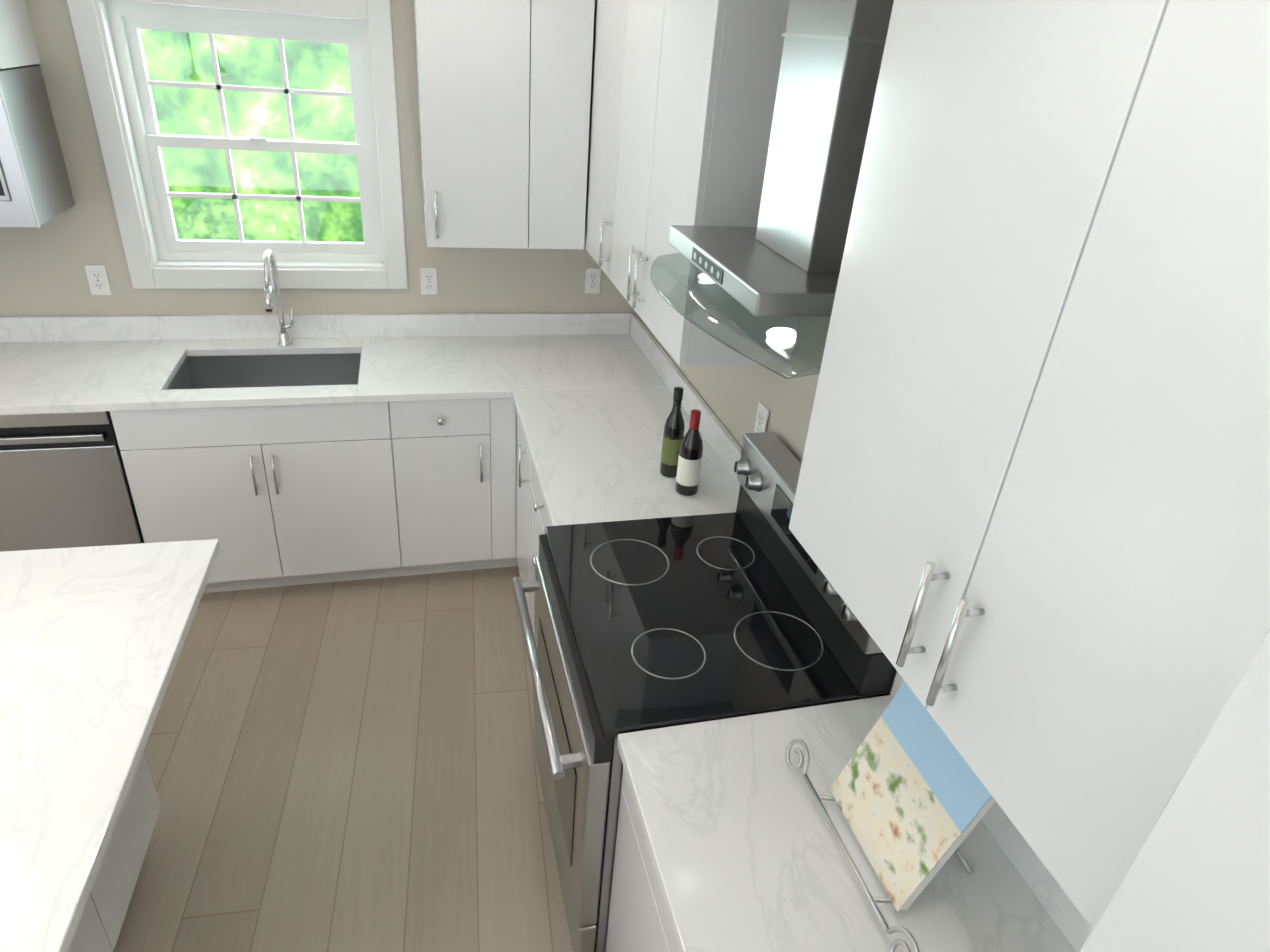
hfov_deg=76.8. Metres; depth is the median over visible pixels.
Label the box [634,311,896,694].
wall
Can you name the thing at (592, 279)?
electrical outlet
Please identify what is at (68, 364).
countertop
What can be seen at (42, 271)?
wall
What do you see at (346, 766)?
floor
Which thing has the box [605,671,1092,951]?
base cabinet
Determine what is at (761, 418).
electrical outlet
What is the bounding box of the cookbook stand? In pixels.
[786,682,995,951]
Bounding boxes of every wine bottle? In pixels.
[660,387,684,476]
[675,409,702,495]
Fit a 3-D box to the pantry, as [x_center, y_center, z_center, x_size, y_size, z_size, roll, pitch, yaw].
[0.593,0.831,0.502,0.652,2.386,0.661,-3,30,-15]
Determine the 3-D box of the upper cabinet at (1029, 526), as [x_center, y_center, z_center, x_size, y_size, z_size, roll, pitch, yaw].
[0.579,-0.154,0.864,0.382,1.048,0.900,-3,30,-15]
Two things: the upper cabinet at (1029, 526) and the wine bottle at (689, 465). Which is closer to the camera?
the upper cabinet at (1029, 526)
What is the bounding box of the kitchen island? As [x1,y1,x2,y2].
[92,771,160,951]
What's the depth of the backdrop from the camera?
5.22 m
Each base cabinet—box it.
[110,398,517,592]
[513,314,740,632]
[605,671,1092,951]
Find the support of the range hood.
attached to the wall at (731, 396)
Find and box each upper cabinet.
[0,0,40,68]
[413,0,594,248]
[584,0,798,365]
[789,0,1269,927]
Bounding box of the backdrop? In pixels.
[139,29,363,241]
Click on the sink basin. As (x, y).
(202, 372)
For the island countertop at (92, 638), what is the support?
on the kitchen island
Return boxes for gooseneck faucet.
[264,249,293,345]
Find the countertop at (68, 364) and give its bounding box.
[0,312,666,414]
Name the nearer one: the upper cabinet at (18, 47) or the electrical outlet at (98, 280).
the upper cabinet at (18, 47)
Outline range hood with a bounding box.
[650,0,893,378]
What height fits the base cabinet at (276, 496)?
0.860 m
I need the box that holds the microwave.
[0,65,74,227]
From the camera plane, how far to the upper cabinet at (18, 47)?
2.56 m
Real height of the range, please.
1.160 m
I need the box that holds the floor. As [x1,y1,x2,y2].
[113,566,572,951]
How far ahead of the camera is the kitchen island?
2.03 m
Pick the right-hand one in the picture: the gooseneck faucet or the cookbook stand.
the cookbook stand
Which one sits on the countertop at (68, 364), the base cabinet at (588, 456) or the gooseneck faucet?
the gooseneck faucet
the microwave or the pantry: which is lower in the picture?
the pantry
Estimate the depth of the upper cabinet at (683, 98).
2.08 m
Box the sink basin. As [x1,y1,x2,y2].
[167,353,360,389]
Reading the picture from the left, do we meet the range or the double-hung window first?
the double-hung window
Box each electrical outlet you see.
[84,265,111,294]
[420,268,437,294]
[584,268,600,293]
[754,401,768,432]
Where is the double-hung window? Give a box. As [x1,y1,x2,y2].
[66,0,407,288]
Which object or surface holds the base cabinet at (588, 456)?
on the floor
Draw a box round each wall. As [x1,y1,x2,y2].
[0,0,634,332]
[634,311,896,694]
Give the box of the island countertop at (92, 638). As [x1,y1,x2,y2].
[0,539,219,951]
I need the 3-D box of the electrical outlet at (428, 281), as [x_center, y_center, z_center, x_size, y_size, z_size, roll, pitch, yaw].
[-0.872,-0.823,3.391,0.070,0.116,0.010,-3,30,-15]
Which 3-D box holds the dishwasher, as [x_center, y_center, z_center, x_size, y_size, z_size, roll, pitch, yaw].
[-2.195,0.019,3.105,0.604,0.845,0.611,-3,30,-15]
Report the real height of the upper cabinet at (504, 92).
1.038 m
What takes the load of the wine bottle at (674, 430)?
on the base cabinet at (588, 456)
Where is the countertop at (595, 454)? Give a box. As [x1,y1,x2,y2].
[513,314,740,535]
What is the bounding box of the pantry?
[1080,628,1269,951]
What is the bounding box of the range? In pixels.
[512,432,895,951]
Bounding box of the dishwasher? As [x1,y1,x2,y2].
[0,411,143,551]

